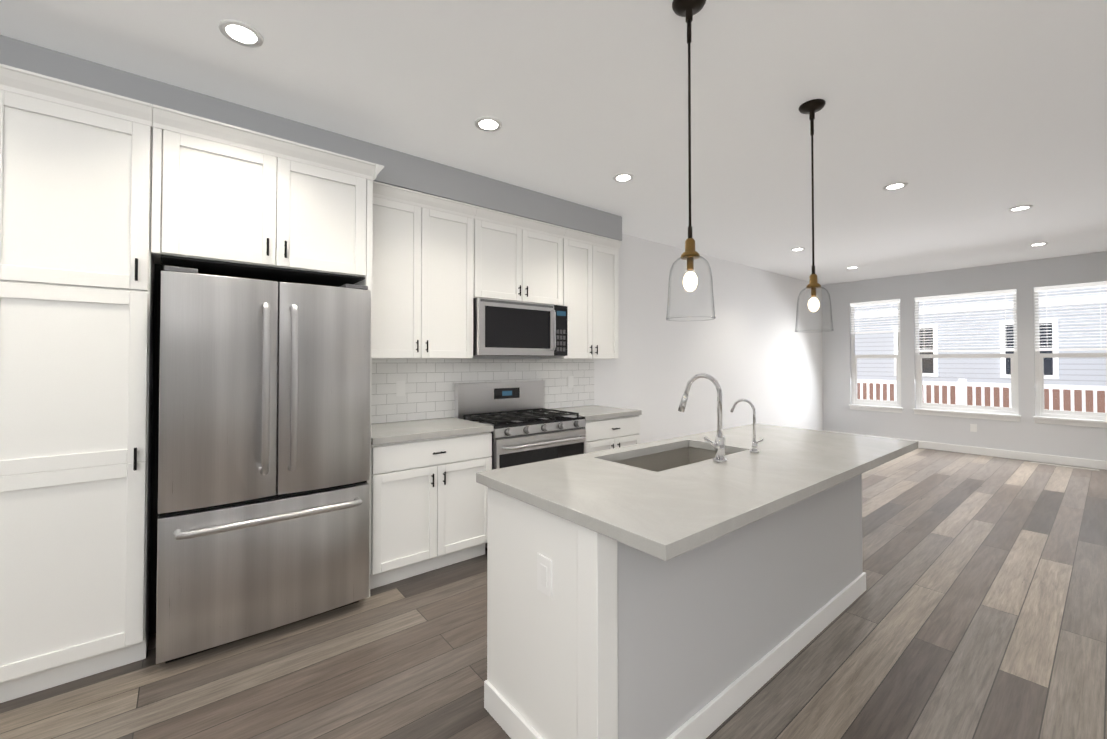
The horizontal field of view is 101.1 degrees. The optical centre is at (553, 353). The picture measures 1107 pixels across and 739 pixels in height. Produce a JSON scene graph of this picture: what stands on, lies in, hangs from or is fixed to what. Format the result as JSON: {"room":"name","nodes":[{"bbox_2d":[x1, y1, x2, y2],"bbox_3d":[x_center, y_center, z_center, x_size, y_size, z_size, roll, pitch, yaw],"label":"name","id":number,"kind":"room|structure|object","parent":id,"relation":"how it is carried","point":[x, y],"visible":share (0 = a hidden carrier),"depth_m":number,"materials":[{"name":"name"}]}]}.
{"room":"kitchen","nodes":[
{"label":"kitchen","id":0,"kind":"room"},
{"bbox_2d":[0,35,621,240],"bbox_3d":[-2.026,-1.239,2.472,6.607,0.232,0.397,1,-1,-39],"label":"soffit","id":1,"kind":"structure","parent":0,"point":[410,172],"depth_m":2.79,"materials":[{"name":"grey paint"}]},
{"bbox_2d":[0,448,1106,738],"bbox_3d":[2.193,1.464,1.865,12.750,0.100,6.900,1,-1,-39],"label":"floor","id":2,"kind":"structure","parent":0,"point":[976,608],"depth_m":2.13,"materials":[{"name":"brown wood"}]},
{"bbox_2d":[0,64,154,702],"bbox_3d":[-2.244,0.147,2.099,0.591,2.540,0.666,1,-1,-39],"label":"pantry cabinet","id":3,"kind":"object","parent":2,"relation":"on","point":[77,267],"visible":0.92,"depth_m":1.92,"materials":[{"name":"white wood"}]},
{"bbox_2d":[156,266,370,663],"bbox_3d":[-1.580,0.517,2.524,0.905,1.812,0.783,1,-1,-39],"label":"fridge","id":4,"kind":"object","parent":2,"relation":"on","point":[264,458],"visible":1,"depth_m":2.22,"materials":[{"name":"grey metal"}]},
{"bbox_2d":[150,104,383,634],"bbox_3d":[-1.613,0.155,2.611,1.032,2.540,0.666,1,-1,-39],"label":"surround","id":5,"kind":"object","parent":2,"relation":"on","point":[231,200],"visible":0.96,"depth_m":2.33,"materials":[{"name":"white wood"}]},
{"bbox_2d":[370,417,493,588],"bbox_3d":[-0.933,0.968,3.162,0.828,0.930,0.650,1,-1,-39],"label":"base cabinet","id":6,"kind":"object","parent":2,"relation":"on","point":[429,502],"visible":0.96,"depth_m":2.91,"materials":[{"name":"white wood"}]},
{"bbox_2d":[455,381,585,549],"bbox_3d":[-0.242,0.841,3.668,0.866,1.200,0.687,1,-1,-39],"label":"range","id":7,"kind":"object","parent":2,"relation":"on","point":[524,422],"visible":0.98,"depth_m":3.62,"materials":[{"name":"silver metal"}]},
{"bbox_2d":[549,405,641,452],"bbox_3d":[0.345,0.984,4.200,0.705,0.930,0.650,1,-1,-39],"label":"base cabinet","id":8,"kind":"object","parent":2,"relation":"on","point":[606,427],"visible":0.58,"depth_m":4.00,"materials":[{"name":"white wood"}]},
{"bbox_2d":[476,476,865,738],"bbox_3d":[0.798,0.975,2.288,2.280,0.890,0.676,1,-1,-39],"label":"kitchen island","id":9,"kind":"object","parent":2,"relation":"on","point":[698,592],"depth_m":1.65,"materials":[{"name":"wood"}]},
{"bbox_2d":[537,553,551,597],"bbox_3d":[-0.031,0.748,1.538,0.008,0.124,0.076,1,-1,-39],"label":"outlet","id":10,"kind":"object","parent":9,"relation":"attached to","point":[544,574],"visible":1,"depth_m":1.53,"materials":[{"name":"white plastic"}]},
{"bbox_2d":[476,424,917,563],"bbox_3d":[0.873,0.509,2.212,2.300,0.040,0.940,1,-1,-39],"label":"island countertop","id":11,"kind":"structure","parent":9,"relation":"on","point":[665,514],"depth_m":1.72,"materials":[{"name":"grey stone"}]},
{"bbox_2d":[620,444,714,467],"bbox_3d":[0.603,0.631,2.242,0.784,0.227,0.394,1,-1,-39],"label":"sink","id":12,"kind":"object","parent":11,"relation":"in","point":[666,457],"depth_m":2.52,"materials":[{"name":"silver metal"}]},
{"bbox_2d":[678,373,726,462],"bbox_3d":[0.659,0.289,2.102,0.131,0.395,0.250,1,-1,-39],"label":"faucet","id":13,"kind":"object","parent":11,"relation":"on","point":[718,445],"visible":1,"depth_m":2.04,"materials":[{"name":"silver metal"}]},
{"bbox_2d":[730,399,763,452],"bbox_3d":[0.973,0.358,2.302,0.069,0.261,0.151,1,-1,-39],"label":"faucet","id":14,"kind":"object","parent":11,"relation":"on","point":[754,446],"visible":1,"depth_m":2.25,"materials":[{"name":"silver metal"}]},
{"bbox_2d":[1030,462,1098,470],"bbox_3d":[6.692,1.474,5.970,0.110,0.004,0.600,1,-1,-39],"label":"floor vent","id":15,"kind":"object","parent":2,"relation":"in","point":[1065,466],"visible":0.93,"depth_m":5.94,"materials":[{"name":"silver metal"}]},
{"bbox_2d":[0,0,1106,284],"bbox_3d":[2.193,-1.416,1.909,12.750,0.100,6.900,1,-1,-39],"label":"ceiling","id":16,"kind":"structure","parent":0,"point":[970,122],"depth_m":2.43,"materials":[{"name":"white paint"}]},
{"bbox_2d":[218,19,263,47],"bbox_3d":[-1.327,-1.360,1.936,0.158,0.008,0.158,-1,-1,42],"label":"recessed light","id":17,"kind":"object","parent":16,"relation":"in","point":[240,33],"depth_m":1.93,"materials":[{"name":"white plastic"}]},
{"bbox_2d":[475,117,501,131],"bbox_3d":[-0.382,-1.348,2.676,0.158,0.008,0.158,-1,-1,42],"label":"recessed light","id":18,"kind":"object","parent":16,"relation":"in","point":[481,123],"depth_m":2.67,"materials":[{"name":"white plastic"}]},
{"bbox_2d":[613,173,633,181],"bbox_3d":[0.530,-1.337,3.456,0.158,0.008,0.158,-1,-1,42],"label":"recessed light","id":19,"kind":"object","parent":16,"relation":"in","point":[622,177],"depth_m":3.45,"materials":[{"name":"white plastic"}]},
{"bbox_2d":[666,0,715,320],"bbox_3d":[0.525,-0.749,1.755,0.184,1.233,0.184,1,-1,-39],"label":"pendant light","id":20,"kind":"object","parent":16,"relation":"hanging from","point":[688,9],"visible":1,"depth_m":1.75,"materials":[{"name":"clear glass"}]},
{"bbox_2d":[791,248,804,250],"bbox_3d":[3.050,-1.303,5.682,0.158,0.008,0.158,0,-1,6],"label":"recessed light","id":21,"kind":"object","parent":16,"relation":"in","point":[794,249],"depth_m":5.68,"materials":[{"name":"white plastic"}]},
{"bbox_2d":[795,99,833,331],"bbox_3d":[1.410,-0.738,2.474,0.184,1.233,0.184,1,-1,-39],"label":"pendant light","id":22,"kind":"object","parent":16,"relation":"hanging from","point":[811,108],"visible":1,"depth_m":2.47,"materials":[{"name":"clear glass"}]},
{"bbox_2d":[883,182,907,190],"bbox_3d":[2.723,-1.334,3.626,0.158,0.008,0.158,-1,-1,42],"label":"recessed light","id":23,"kind":"object","parent":16,"relation":"in","point":[894,186],"depth_m":3.62,"materials":[{"name":"white plastic"}]},
{"bbox_2d":[1008,205,1032,211],"bbox_3d":[4.256,-1.326,4.150,0.158,0.008,0.158,0,-1,6],"label":"recessed light","id":24,"kind":"object","parent":16,"relation":"in","point":[1019,208],"depth_m":4.15,"materials":[{"name":"white plastic"}]},
{"bbox_2d":[1029,242,1047,245],"bbox_3d":[5.790,-1.306,5.434,0.158,0.008,0.158,-1,-1,42],"label":"recessed light","id":25,"kind":"object","parent":16,"relation":"in","point":[1043,243],"depth_m":5.43,"materials":[{"name":"white plastic"}]},
{"bbox_2d":[387,234,822,443],"bbox_3d":[0.066,0.064,4.507,12.750,2.780,0.150,1,-1,-39],"label":"wall","id":26,"kind":"structure","parent":0,"point":[749,343],"depth_m":6.02,"materials":[{"name":"grey paint"}]},
{"bbox_2d":[396,381,404,395],"bbox_3d":[-1.143,0.259,3.406,0.070,0.115,0.005,1,-1,-39],"label":"light switch","id":27,"kind":"object","parent":26,"relation":"attached to","point":[400,388],"depth_m":3.40,"materials":[{"name":"white plastic"}]},
{"bbox_2d":[372,181,477,358],"bbox_3d":[-1.013,-0.535,3.283,0.828,1.140,0.396,1,-1,-39],"label":"upper cabinet","id":28,"kind":"object","parent":26,"relation":"attached to","point":[422,272],"visible":0.83,"depth_m":3.16,"materials":[{"name":"white wood"}]},
{"bbox_2d":[371,359,593,423],"bbox_3d":[-0.521,0.279,3.922,2.414,0.469,0.012,1,-1,-39],"label":"backsplash","id":29,"kind":"structure","parent":26,"relation":"attached to","point":[430,388],"depth_m":3.66,"materials":[{"name":"white tile"}]},
{"bbox_2d":[473,206,566,305],"bbox_3d":[-0.350,-0.759,3.825,0.880,0.676,0.396,1,-1,-39],"label":"upper cabinet","id":30,"kind":"object","parent":26,"relation":"attached to","point":[517,258],"visible":0.88,"depth_m":3.68,"materials":[{"name":"white wood"}]},
{"bbox_2d":[473,298,566,355],"bbox_3d":[-0.330,-0.199,3.792,0.866,0.433,0.459,1,-1,-39],"label":"microwave","id":31,"kind":"object","parent":30,"relation":"attached to","point":[507,328],"visible":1,"depth_m":3.60,"materials":[{"name":"silver metal"}]},
{"bbox_2d":[540,228,621,358],"bbox_3d":[0.267,-0.519,4.322,0.708,1.140,0.396,1,-1,-39],"label":"upper cabinet","id":32,"kind":"object","parent":26,"relation":"attached to","point":[590,281],"visible":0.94,"depth_m":4.19,"materials":[{"name":"white wood"}]},
{"bbox_2d":[822,251,1106,460],"bbox_3d":[7.084,0.084,5.858,0.150,2.780,6.600,1,-1,-39],"label":"wall","id":33,"kind":"structure","parent":0,"point":[1026,433],"depth_m":6.93,"materials":[{"name":"grey paint"}]},
{"bbox_2d":[849,302,902,412],"bbox_3d":[5.488,0.038,7.764,0.145,1.870,0.770,1,-1,-39],"label":"window","id":34,"kind":"structure","parent":33,"relation":"in","point":[894,407],"depth_m":7.78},
{"bbox_2d":[850,299,899,333],"bbox_3d":[5.478,-0.625,7.766,0.045,0.536,0.710,1,-1,-39],"label":"window blind","id":35,"kind":"object","parent":34,"relation":"attached to","point":[874,302],"visible":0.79,"depth_m":7.74,"materials":[{"name":"white plastic"}]},
{"bbox_2d":[824,430,1106,469],"bbox_3d":[7.009,1.418,5.796,0.018,0.110,6.570,1,-1,-39],"label":"baseboard","id":36,"kind":"structure","parent":33,"relation":"attached to","point":[1078,462],"depth_m":6.42,"materials":[{"name":"white wood"}]},
{"bbox_2d":[913,289,1020,421],"bbox_3d":[6.201,0.025,6.887,0.145,1.870,1.210,1,-1,-39],"label":"window","id":37,"kind":"structure","parent":33,"relation":"in","point":[972,410],"depth_m":6.82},
{"bbox_2d":[915,289,1016,351],"bbox_3d":[6.191,-0.468,6.886,0.045,0.876,1.150,1,-1,-39],"label":"window blind","id":38,"kind":"object","parent":37,"relation":"attached to","point":[989,293],"visible":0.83,"depth_m":6.84,"materials":[{"name":"white plastic"}]},
{"bbox_2d":[970,424,976,431],"bbox_3d":[6.238,1.101,6.759,0.006,0.115,0.070,1,-1,-39],"label":"outlet","id":39,"kind":"object","parent":33,"relation":"attached to","point":[973,427],"visible":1,"depth_m":6.76,"materials":[{"name":"white plastic"}]},
{"bbox_2d":[1033,285,1106,427],"bbox_3d":[6.894,0.012,6.033,0.145,1.870,0.750,1,-1,-39],"label":"window","id":40,"kind":"structure","parent":33,"relation":"in","point":[1064,416],"depth_m":6.15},
{"bbox_2d":[1034,281,1106,350],"bbox_3d":[6.884,-0.481,6.032,0.045,0.876,0.690,1,-1,-39],"label":"window blind","id":41,"kind":"object","parent":40,"relation":"attached to","point":[1072,286],"visible":0.9,"depth_m":6.04,"materials":[{"name":"white plastic"}]},
{"label":"outside","id":42,"kind":"structure","parent":0,"visible":0},
{"bbox_3d":[7.990,1.616,6.313,1.840,0.230,11.000,1,-1,-39],"label":"deck","id":43,"kind":"object","parent":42,"visible":0},
{"bbox_2d":[857,379,1106,412],"bbox_3d":[8.508,0.968,6.756,0.110,1.080,11.080,1,-1,-39],"label":"railing","id":44,"kind":"object","parent":43,"relation":"on","point":[962,385],"depth_m":8.04,"materials":[{"name":"white wood"}]},
{"bbox_3d":[24.477,4.756,17.721,37.800,0.200,70.000,1,-1,-39],"label":"ground","id":45,"kind":"structure","parent":42,"visible":0},
{"bbox_2d":[855,285,1106,412],"bbox_3d":[16.783,-0.619,12.843,6.800,10.400,24.600,1,-1,-39],"label":"house","id":46,"kind":"structure","parent":45,"relation":"on","point":[974,365],"depth_m":13.23,"materials":[{"name":"white"}]}
]}

